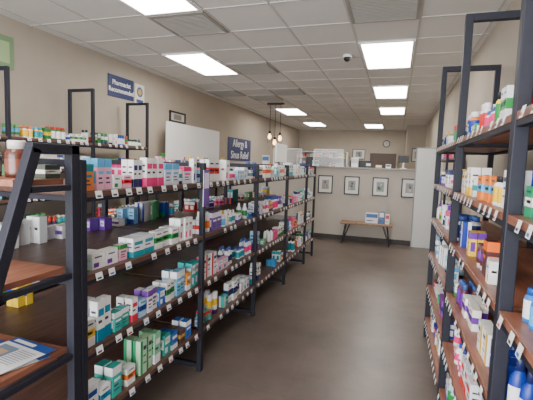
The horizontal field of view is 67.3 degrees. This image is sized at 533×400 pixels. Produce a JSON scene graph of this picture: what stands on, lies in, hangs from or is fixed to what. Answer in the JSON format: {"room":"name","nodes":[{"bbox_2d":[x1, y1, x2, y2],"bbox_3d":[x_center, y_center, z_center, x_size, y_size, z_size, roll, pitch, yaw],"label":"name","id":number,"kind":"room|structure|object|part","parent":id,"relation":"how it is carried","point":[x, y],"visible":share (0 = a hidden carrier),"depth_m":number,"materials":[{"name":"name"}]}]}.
{"room":"pharmacy","nodes":[
{"label":"pharmacy","id":0,"kind":"room"},
{"bbox_2d":[0,14,298,221],"bbox_3d":[-1.686,-0.723,7.877,0.100,3.000,19.400,4,5,18],"label":"wall","id":1,"kind":"structure","parent":0,"point":[47,65],"depth_m":5.64,"materials":[{"name":"beige paint"}]},
{"bbox_2d":[0,34,13,70],"bbox_3d":[-2.816,-1.544,4.018,0.007,0.340,0.610,4,5,18],"label":"poster","id":2,"kind":"object","parent":1,"relation":"attached to","point":[6,42],"visible":1,"depth_m":4.23,"materials":[{"name":"green paper"}]},
{"bbox_2d":[108,73,133,100],"bbox_3d":[-2.171,-1.677,5.985,0.016,0.310,0.580,4,5,18],"label":"wall sign","id":3,"kind":"object","parent":1,"relation":"attached to","point":[119,87],"visible":1,"depth_m":5.96,"materials":[{"name":"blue plastic"}]},
{"bbox_2d":[135,83,143,105],"bbox_3d":[-2.035,-1.687,6.415,0.011,0.320,0.240,4,5,18],"label":"pharmacist emblem","id":4,"kind":"object","parent":1,"relation":"attached to","point":[139,89],"visible":0.91,"depth_m":6.40,"materials":[{"name":"white paper"}]},
{"bbox_2d":[169,110,185,123],"bbox_3d":[-1.673,-1.556,7.541,0.028,0.200,0.560,4,5,18],"label":"picture frame","id":5,"kind":"object","parent":1,"relation":"attached to","point":[177,117],"visible":0.98,"depth_m":7.52,"materials":[{"name":"black plastic"}]},
{"bbox_2d":[171,112,183,121],"bbox_3d":[-1.681,-1.556,7.544,0.011,0.140,0.500,4,5,18],"label":"print","id":6,"kind":"object","parent":5,"relation":"attached to","point":[175,116],"depth_m":7.52},
{"bbox_2d":[227,137,250,160],"bbox_3d":[-0.704,-1.332,10.619,0.016,0.580,1.600,4,5,18],"label":"wall sign","id":7,"kind":"object","parent":1,"relation":"attached to","point":[238,149],"visible":1,"depth_m":10.53,"materials":[{"name":"blue plastic"}]},
{"bbox_2d":[0,235,436,399],"bbox_3d":[0.615,0.967,7.261,5.050,0.100,19.400,4,5,18],"label":"floor","id":8,"kind":"structure","parent":0,"point":[346,322],"depth_m":3.61,"materials":[{"name":"plastic"}]},
{"bbox_2d":[0,142,81,399],"bbox_3d":[-1.361,0.571,1.541,0.880,1.606,0.783,4,5,18],"label":"display shelf","id":9,"kind":"object","parent":8,"relation":"on","point":[13,273],"visible":1,"depth_m":1.63,"materials":[{"name":"black metal"}]},
{"bbox_2d":[0,152,2,175],"bbox_3d":[-1.159,-0.170,1.667,0.096,0.140,0.096,4,5,18],"label":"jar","id":10,"kind":"object","parent":9,"relation":"on","point":[1,170],"visible":0.96,"depth_m":1.68,"materials":[{"name":"plastic"}]},
{"bbox_2d":[4,140,25,177],"bbox_3d":[-1.017,-0.167,1.632,0.090,0.150,0.090,4,5,18],"label":"jar","id":11,"kind":"object","parent":9,"relation":"on","point":[13,153],"visible":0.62,"depth_m":1.59,"materials":[{"name":"orange plastic"}]},
{"bbox_2d":[0,337,55,374],"bbox_3d":[-1.193,0.631,1.658,0.541,0.023,0.348,4,6,23],"label":"brochures","id":12,"kind":"object","parent":9,"relation":"on","point":[18,352],"visible":1,"depth_m":1.66,"materials":[{"name":"white paper"}]},
{"bbox_2d":[34,164,59,178],"bbox_3d":[-0.923,-0.118,1.655,0.101,0.055,0.076,4,5,18],"label":"soap box","id":13,"kind":"object","parent":9,"relation":"on","point":[43,171],"visible":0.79,"depth_m":1.62,"materials":[{"name":"cardboard"}]},
{"bbox_2d":[0,66,148,305],"bbox_3d":[-2.630,-0.083,3.926,0.393,2.380,4.465,4,5,18],"label":"shelving unit","id":14,"kind":"object","parent":8,"relation":"on","point":[6,69],"visible":0.16,"depth_m":4.83,"materials":[{"name":"black metal"}]},
{"bbox_2d":[11,124,69,140],"label":"bottles","id":15,"kind":"object","parent":14,"relation":"on","point":[57,133],"depth_m":4.14},
{"bbox_2d":[25,213,64,223],"label":"bottles","id":16,"kind":"object","parent":14,"relation":"on","point":[54,219],"depth_m":4.42},
{"bbox_2d":[81,130,95,142],"label":"bottles","id":17,"kind":"object","parent":14,"relation":"on","point":[88,139],"depth_m":4.82},
{"bbox_2d":[101,133,112,143],"label":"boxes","id":18,"kind":"object","parent":14,"relation":"on","point":[104,137],"depth_m":5.14},
{"bbox_2d":[108,200,138,214],"label":"bottles","id":19,"kind":"object","parent":14,"relation":"on","point":[113,210],"depth_m":5.41},
{"bbox_2d":[118,135,140,146],"label":"bottles","id":20,"kind":"object","parent":14,"relation":"on","point":[121,140],"depth_m":5.58},
{"bbox_2d":[42,128,222,216],"bbox_3d":[-2.065,-0.044,5.417,0.138,1.669,7.378,4,5,18],"label":"boxes","id":21,"kind":"object","parent":14,"relation":"on","point":[46,131],"visible":0.28,"depth_m":4.99},
{"bbox_2d":[0,157,316,399],"bbox_3d":[-0.413,0.366,4.431,0.893,1.540,5.305,4,5,18],"label":"shelving","id":22,"kind":"object","parent":8,"relation":"on","point":[44,320],"visible":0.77,"depth_m":2.65,"materials":[{"name":"black metal"}]},
{"bbox_2d":[0,154,312,399],"bbox_3d":[-0.415,0.192,4.411,0.822,1.250,5.199,4,5,18],"label":"medicine boxes","id":23,"kind":"object","parent":22,"relation":"in","point":[145,350],"visible":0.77,"depth_m":2.45},
{"bbox_2d":[169,204,174,215],"label":"bottles","id":24,"kind":"object","parent":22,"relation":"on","point":[171,209],"depth_m":3.84},
{"bbox_2d":[179,169,181,183],"label":"bottles","id":25,"kind":"object","parent":22,"relation":"on","point":[180,170],"depth_m":2.60},
{"bbox_2d":[203,170,209,206],"bbox_3d":[-0.430,-0.084,2.860,0.007,0.260,0.090,4,5,18],"label":"flyer","id":26,"kind":"object","parent":22,"relation":"attached to","point":[206,173],"visible":1,"depth_m":2.85,"materials":[{"name":"purple paper"}]},
{"bbox_2d":[204,289,217,314],"label":"bottles","id":27,"kind":"object","parent":22,"relation":"on","point":[210,299],"depth_m":3.24},
{"bbox_2d":[205,197,223,232],"label":"bottles","id":28,"kind":"object","parent":22,"relation":"on","point":[217,201],"depth_m":4.61},
{"bbox_2d":[229,169,234,179],"label":"bottles","id":29,"kind":"object","parent":22,"relation":"on","point":[231,174],"depth_m":3.45},
{"bbox_2d":[221,193,246,226],"label":"bottles","id":30,"kind":"object","parent":22,"relation":"on","point":[244,210],"depth_m":3.53},
{"bbox_2d":[218,237,250,264],"label":"bottles","id":31,"kind":"object","parent":22,"relation":"on","point":[235,252],"depth_m":3.70},
{"bbox_2d":[245,162,255,177],"label":"bottles","id":32,"kind":"object","parent":22,"relation":"on","point":[253,169],"depth_m":3.99},
{"bbox_2d":[263,227,272,241],"label":"bottles","id":33,"kind":"object","parent":22,"relation":"on","point":[268,234],"depth_m":4.56},
{"bbox_2d":[261,186,277,209],"label":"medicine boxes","id":34,"kind":"object","parent":22,"relation":"on","point":[274,199],"depth_m":4.76},
{"bbox_2d":[275,143,286,164],"bbox_3d":[0.229,-0.643,6.256,0.030,0.459,0.600,4,5,18],"label":"sign","id":35,"kind":"object","parent":22,"relation":"on","point":[280,149],"visible":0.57,"depth_m":6.18,"materials":[{"name":"white plastic"}]},
{"bbox_2d":[288,237,294,251],"label":"bottles","id":36,"kind":"object","parent":22,"relation":"on","point":[291,244],"depth_m":5.66},
{"bbox_2d":[137,186,230,211],"bbox_3d":[-1.428,0.046,7.696,0.393,1.520,2.935,4,5,18],"label":"shelving unit","id":37,"kind":"object","parent":8,"relation":"on","point":[156,195],"visible":0.02,"depth_m":7.56,"materials":[{"name":"black metal"}]},
{"bbox_3d":[-1.434,0.045,7.698,0.380,1.520,2.935,4,5,18],"label":"frame","id":38,"kind":"part","parent":37,"relation":"part of","materials":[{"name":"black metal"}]},
{"bbox_2d":[166,121,219,160],"bbox_3d":[-1.389,-1.076,7.883,0.140,0.719,2.150,4,5,18],"label":"board","id":39,"kind":"object","parent":37,"relation":"on","point":[182,140],"visible":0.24,"depth_m":7.65,"materials":[{"name":"white plastic"}]},
{"bbox_2d":[217,163,414,245],"bbox_3d":[1.115,0.034,8.664,4.807,1.535,0.290,4,5,18],"label":"half wall","id":40,"kind":"structure","parent":8,"relation":"on","point":[330,209],"depth_m":8.33,"materials":[{"name":"paint"}]},
{"bbox_2d":[273,148,301,163],"bbox_3d":[0.459,-0.953,8.778,0.640,0.364,0.030,4,5,18],"label":"sneeze guard","id":41,"kind":"object","parent":40,"relation":"on","point":[274,148],"visible":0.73,"depth_m":8.72,"materials":[{"name":"white"}]},
{"bbox_2d":[318,175,332,193],"bbox_3d":[1.246,-0.333,8.467,0.310,0.380,0.024,4,5,18],"label":"picture frame","id":42,"kind":"object","parent":40,"relation":"attached to","point":[325,182],"visible":1,"depth_m":8.47,"materials":[{"name":"black plastic"}]},
{"bbox_2d":[313,149,343,166],"bbox_3d":[1.314,-0.899,8.503,0.640,0.364,0.030,4,5,18],"label":"sneeze guard","id":43,"kind":"object","parent":40,"relation":"on","point":[314,149],"visible":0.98,"depth_m":8.47,"materials":[{"name":"white"}]},
{"bbox_3d":[1.047,0.756,8.626,4.787,0.100,0.014,4,5,18],"label":"baseboard","id":44,"kind":"part","parent":40,"relation":"part of","materials":[{"name":"beige paint"}]},
{"bbox_2d":[344,176,359,194],"bbox_3d":[1.769,-0.300,8.299,0.310,0.380,0.024,4,5,18],"label":"picture frame","id":45,"kind":"object","parent":40,"relation":"attached to","point":[351,183],"visible":1,"depth_m":8.30,"materials":[{"name":"black plastic"}]},
{"bbox_2d":[372,177,388,196],"bbox_3d":[2.311,-0.266,8.125,0.310,0.380,0.024,4,5,18],"label":"picture frame","id":46,"kind":"object","parent":40,"relation":"attached to","point":[380,185],"visible":1,"depth_m":8.12,"materials":[{"name":"black plastic"}]},
{"bbox_2d":[398,156,408,168],"bbox_3d":[2.760,-0.760,8.051,0.149,0.264,0.150,-1,6,-28],"label":"terminal","id":47,"kind":"object","parent":40,"relation":"on","point":[402,159],"visible":1,"depth_m":8.04,"materials":[{"name":"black plastic"}]},
{"bbox_2d":[401,178,413,197],"bbox_3d":[2.843,-0.233,7.954,0.310,0.380,0.024,4,5,18],"label":"picture frame","id":48,"kind":"object","parent":40,"relation":"attached to","point":[407,186],"visible":0.73,"depth_m":7.97,"materials":[{"name":"black plastic"}]},
{"bbox_2d":[296,151,348,166],"bbox_3d":[2.262,-0.911,16.316,2.030,2.105,0.670,4,5,18],"label":"shelving","id":49,"kind":"object","parent":8,"relation":"on","point":[331,159],"visible":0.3,"depth_m":16.31,"materials":[{"name":"white plastic"}]},
{"bbox_2d":[298,153,345,166],"bbox_3d":[2.185,-1.028,16.109,1.917,1.719,0.151,4,5,18],"label":"boxes","id":50,"kind":"object","parent":49,"relation":"in","point":[340,155],"visible":0.27,"depth_m":15.90},
{"bbox_2d":[340,220,391,246],"bbox_3d":[1.994,0.673,8.043,1.000,0.436,0.340,4,5,18],"label":"bench","id":51,"kind":"object","parent":8,"relation":"on","point":[345,222],"visible":1,"depth_m":7.95,"materials":[{"name":"brown wood"}]},
{"bbox_3d":[2.001,0.473,8.025,1.000,0.035,0.340,4,5,18],"label":"seat","id":52,"kind":"part","parent":51,"relation":"part of","materials":[{"name":"brown wood"}]},
{"bbox_2d":[365,211,389,223],"bbox_3d":[2.217,0.345,7.986,0.460,0.240,0.101,4,5,18],"label":"boxes","id":53,"kind":"object","parent":51,"relation":"on","point":[370,217],"visible":1,"depth_m":7.94},
{"bbox_2d":[411,148,443,247],"bbox_3d":[3.131,-0.023,7.796,0.470,1.940,0.060,4,5,18],"label":"panel","id":54,"kind":"object","parent":8,"relation":"on","point":[426,158],"visible":0.6,"depth_m":7.78,"materials":[{"name":"white paint"}]},
{"bbox_2d":[410,147,435,246],"bbox_3d":[3.127,-0.034,7.796,0.500,1.960,0.070,4,5,18],"label":"trim","id":55,"kind":"structure","parent":54,"relation":"attached to","point":[417,147],"depth_m":7.82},
{"bbox_2d":[423,0,532,399],"bbox_3d":[0.947,0.253,1.209,0.468,2.440,4.962,4,5,18],"label":"shelving unit","id":56,"kind":"object","parent":8,"relation":"on","point":[512,134],"visible":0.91,"depth_m":1.65,"materials":[{"name":"black metal"}]},
{"bbox_2d":[436,203,450,226],"label":"toiletry bottles","id":57,"kind":"object","parent":56,"relation":"on","point":[439,208],"depth_m":3.44},
{"bbox_2d":[433,135,465,283],"bbox_3d":[2.563,0.122,5.661,0.230,2.000,0.930,4,5,18],"label":"boxes","id":58,"kind":"object","parent":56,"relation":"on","point":[447,159],"visible":0.17,"depth_m":5.23,"materials":[{"name":"white cardboard"}]},
{"bbox_2d":[447,384,454,399],"label":"toiletry bottles","id":59,"kind":"object","parent":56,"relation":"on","point":[449,397],"depth_m":2.30},
{"bbox_2d":[453,327,466,376],"label":"toiletry bottles","id":60,"kind":"object","parent":56,"relation":"on","point":[457,340],"depth_m":2.16},
{"bbox_2d":[455,259,478,309],"label":"toiletry bottles","id":61,"kind":"object","parent":56,"relation":"on","point":[463,287],"depth_m":2.17},
{"bbox_2d":[457,214,483,270],"label":"toiletry bottles","id":62,"kind":"object","parent":56,"relation":"on","point":[476,225],"depth_m":2.40},
{"bbox_2d":[430,85,532,399],"bbox_3d":[0.810,0.439,1.215,0.141,1.660,4.759,4,5,18],"label":"products","id":63,"kind":"object","parent":56,"relation":"on","point":[479,183],"visible":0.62,"depth_m":1.84},
{"bbox_2d":[465,92,501,135],"label":"toiletry bottles","id":64,"kind":"object","parent":56,"relation":"on","point":[486,115],"depth_m":1.86},
{"bbox_2d":[492,176,503,206],"label":"toiletry bottles","id":65,"kind":"object","parent":56,"relation":"on","point":[498,187],"depth_m":1.51},
{"bbox_2d":[507,358,532,399],"label":"toiletry bottles","id":66,"kind":"object","parent":56,"relation":"on","point":[520,384],"depth_m":1.18},
{"bbox_2d":[522,287,532,330],"label":"toiletry bottles","id":67,"kind":"object","parent":56,"relation":"on","point":[527,315],"depth_m":1.14},
{"bbox_3d":[1.438,0.134,9.089,4.200,1.280,0.600,4,5,18],"label":"work table","id":68,"kind":"object","parent":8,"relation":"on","visible":0},
{"bbox_2d":[306,156,328,165],"bbox_3d":[1.132,-0.738,8.950,0.500,0.460,0.180,4,5,18],"label":"computer monitor","id":69,"kind":"object","parent":68,"relation":"on","point":[323,161],"visible":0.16,"depth_m":8.89,"materials":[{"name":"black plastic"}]},
{"bbox_2d":[350,160,371,167],"bbox_3d":[2.034,-0.652,8.662,0.450,0.400,0.180,4,5,18],"label":"computer monitor","id":70,"kind":"object","parent":68,"relation":"on","point":[360,163],"visible":0.23,"depth_m":8.61,"materials":[{"name":"black plastic"}]},
{"bbox_2d":[0,0,512,130],"bbox_3d":[0.717,-2.119,6.981,5.050,0.100,19.400,4,5,18],"label":"ceiling","id":71,"kind":"structure","parent":0,"point":[309,12],"depth_m":4.94,"materials":[{"name":"tile"}]},
{"bbox_2d":[118,0,201,15],"bbox_3d":[-1.122,-1.781,3.303,0.636,0.014,1.296,4,5,18],"label":"ceiling light","id":72,"kind":"object","parent":71,"relation":"in","point":[144,7],"depth_m":3.76,"materials":[{"name":"white plastic"}]},
{"bbox_2d":[146,11,228,36],"bbox_3d":[-0.815,-1.856,4.242,0.632,0.015,0.632,4,5,18],"label":"ceiling vent","id":73,"kind":"object","parent":71,"relation":"in","point":[196,23],"depth_m":4.21,"materials":[{"name":"white metal"}]},
{"bbox_2d":[162,52,239,75],"bbox_3d":[-0.932,-2.021,6.007,0.636,0.014,1.296,4,5,18],"label":"ceiling light","id":74,"kind":"object","parent":71,"relation":"in","point":[202,63],"depth_m":5.91,"materials":[{"name":"white plastic"}]},
{"bbox_2d":[206,90,245,96],"bbox_3d":[-0.846,-2.235,8.399,0.632,0.015,0.632,4,5,18],"label":"ceiling vent","id":75,"kind":"object","parent":71,"relation":"in","point":[220,93],"depth_m":8.36,"materials":[{"name":"white metal"}]},
{"bbox_2d":[226,62,278,74],"bbox_3d":[-0.203,-2.006,6.119,0.632,0.015,0.632,4,5,18],"label":"ceiling vent","id":76,"kind":"object","parent":71,"relation":"in","point":[262,67],"depth_m":6.08,"materials":[{"name":"white metal"}]},
{"bbox_2d":[0,0,506,129],"bbox_3d":[0.715,-2.066,6.985,4.850,0.006,19.200,4,5,18],"label":"grid","id":77,"kind":"object","parent":71,"relation":"attached to","point":[193,1],"visible":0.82,"depth_m":5.21,"materials":[{"name":"white metal"}]},
{"bbox_2d":[248,95,283,100],"bbox_3d":[-0.014,-2.246,8.823,0.632,0.015,0.632,4,5,18],"label":"ceiling vent","id":78,"kind":"object","parent":71,"relation":"in","point":[256,97],"depth_m":8.79,"materials":[{"name":"grey metal"}]},
{"bbox_2d":[267,103,284,148],"bbox_3d":[0.206,-1.773,9.601,0.400,1.084,0.120,4,5,18],"label":"pendant lamp","id":79,"kind":"object","parent":71,"relation":"hanging from","point":[279,138],"visible":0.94,"depth_m":9.58,"materials":[{"name":"white glass"}]},
{"bbox_2d":[267,88,305,95],"bbox_3d":[0.409,-2.157,7.996,0.632,0.015,0.632,4,5,18],"label":"ceiling vent","id":80,"kind":"object","parent":71,"relation":"in","point":[294,91],"depth_m":7.96,"materials":[{"name":"white metal"}]},
{"bbox_2d":[276,108,307,114],"bbox_3d":[0.700,-2.423,11.012,0.636,0.014,1.296,4,5,18],"label":"ceiling light","id":81,"kind":"object","parent":71,"relation":"in","point":[287,111],"depth_m":10.92,"materials":[{"name":"white plastic"}]},
{"bbox_2d":[302,122,325,125],"bbox_3d":[1.721,-2.674,14.141,0.636,0.014,1.296,4,5,18],"label":"ceiling light","id":82,"kind":"object","parent":71,"relation":"in","point":[307,123],"depth_m":13.95,"materials":[{"name":"white plastic"}]},
{"bbox_2d":[343,54,351,61],"bbox_3d":[1.051,-1.845,5.206,0.120,0.088,0.120,4,5,18],"label":"dome camera","id":83,"kind":"object","parent":71,"relation":"attached to","point":[347,57],"visible":1,"depth_m":5.17,"materials":[{"name":"white plastic"}]},
{"bbox_2d":[363,124,383,127],"bbox_3d":[3.807,-2.607,14.162,0.636,0.014,1.296,4,5,18],"label":"ceiling light","id":84,"kind":"object","parent":71,"relation":"in","point":[366,125],"depth_m":13.94,"materials":[{"name":"white plastic"}]},
{"bbox_2d":[345,0,421,23],"bbox_3d":[0.964,-1.713,3.325,0.632,0.015,1.292,4,5,18],"label":"ceiling vent","id":85,"kind":"object","parent":71,"relation":"in","point":[360,11],"depth_m":3.67,"materials":[{"name":"white metal"}]},
{"bbox_2d":[358,39,415,69],"bbox_3d":[1.577,-1.865,5.201,0.636,0.014,1.296,4,5,18],"label":"ceiling light","id":86,"kind":"object","parent":71,"relation":"in","point":[396,54],"depth_m":5.08,"materials":[{"name":"white plastic"}]},
{"bbox_2d":[372,85,408,98],"bbox_3d":[2.393,-2.066,7.704,0.636,0.014,1.296,4,5,18],"label":"ceiling light","id":87,"kind":"object","parent":71,"relation":"in","point":[380,92],"depth_m":7.62,"materials":[{"name":"white plastic"}]},
{"bbox_2d":[378,107,405,114],"bbox_3d":[3.209,-2.266,10.207,0.636,0.014,1.296,4,5,18],"label":"ceiling light","id":88,"kind":"object","parent":71,"relation":"in","point":[383,110],"depth_m":10.13,"materials":[{"name":"white plastic"}]},
{"bbox_2d":[298,130,405,168],"bbox_3d":[3.650,-1.310,16.269,4.850,3.000,0.100,4,5,18],"label":"wall","id":89,"kind":"structure","parent":0,"point":[309,140],"depth_m":16.17,"materials":[{"name":"beige paint"}]},
{"bbox_2d":[352,149,364,158],"bbox_3d":[3.720,-1.848,16.136,0.500,0.400,0.024,4,5,18],"label":"picture frame","id":90,"kind":"object","parent":89,"relation":"attached to","point":[357,153],"visible":0.84,"depth_m":16.13,"materials":[{"name":"black plastic"}]},
{"bbox_2d":[370,153,395,168],"bbox_3d":[4.574,-0.793,15.887,1.000,2.100,0.070,4,5,18],"label":"leaf","id":91,"kind":"object","parent":89,"relation":"attached to","point":[382,159],"visible":0.36,"depth_m":15.78,"materials":[{"name":"brown wood"}]},
{"bbox_2d":[368,152,397,168],"bbox_3d":[4.575,-0.823,15.885,1.120,2.160,0.110,4,5,18],"label":"door frame","id":92,"kind":"structure","parent":89,"relation":"attached to","point":[396,153],"depth_m":15.65,"materials":[{"name":"white wood"}]},
{"bbox_2d":[383,140,389,146],"bbox_3d":[4.731,-2.214,15.772,0.280,0.280,0.033,4,5,18],"label":"wall clock","id":93,"kind":"object","parent":89,"relation":"attached to","point":[386,143],"visible":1,"depth_m":15.76,"materials":[{"name":"white plastic"}]},
{"bbox_2d":[404,125,425,168],"bbox_3d":[5.334,-1.100,14.576,0.590,3.000,2.100,4,5,18],"label":"wall","id":94,"kind":"structure","parent":0,"point":[415,134],"depth_m":13.51,"materials":[{"name":"beige paint"}]},
{"bbox_2d":[411,148,416,161],"bbox_3d":[5.084,-1.513,13.503,0.350,0.450,0.024,4,5,18],"label":"picture frame","id":95,"kind":"object","parent":94,"relation":"attached to","point":[413,158],"visible":0.35,"depth_m":13.53,"materials":[{"name":"black plastic"}]},
{"bbox_2d":[412,149,415,160],"bbox_3d":[5.086,-1.514,13.509,0.306,0.406,0.011,4,5,18],"label":"print","id":96,"kind":"object","parent":95,"relation":"attached to","point":[413,150],"depth_m":13.53},
{"bbox_2d":[425,0,532,242],"bbox_3d":[3.018,-0.429,6.365,0.100,3.000,19.400,4,5,18],"label":"wall","id":97,"kind":"structure","parent":0,"point":[500,46],"depth_m":4.24,"materials":[{"name":"beige paint"}]}
]}

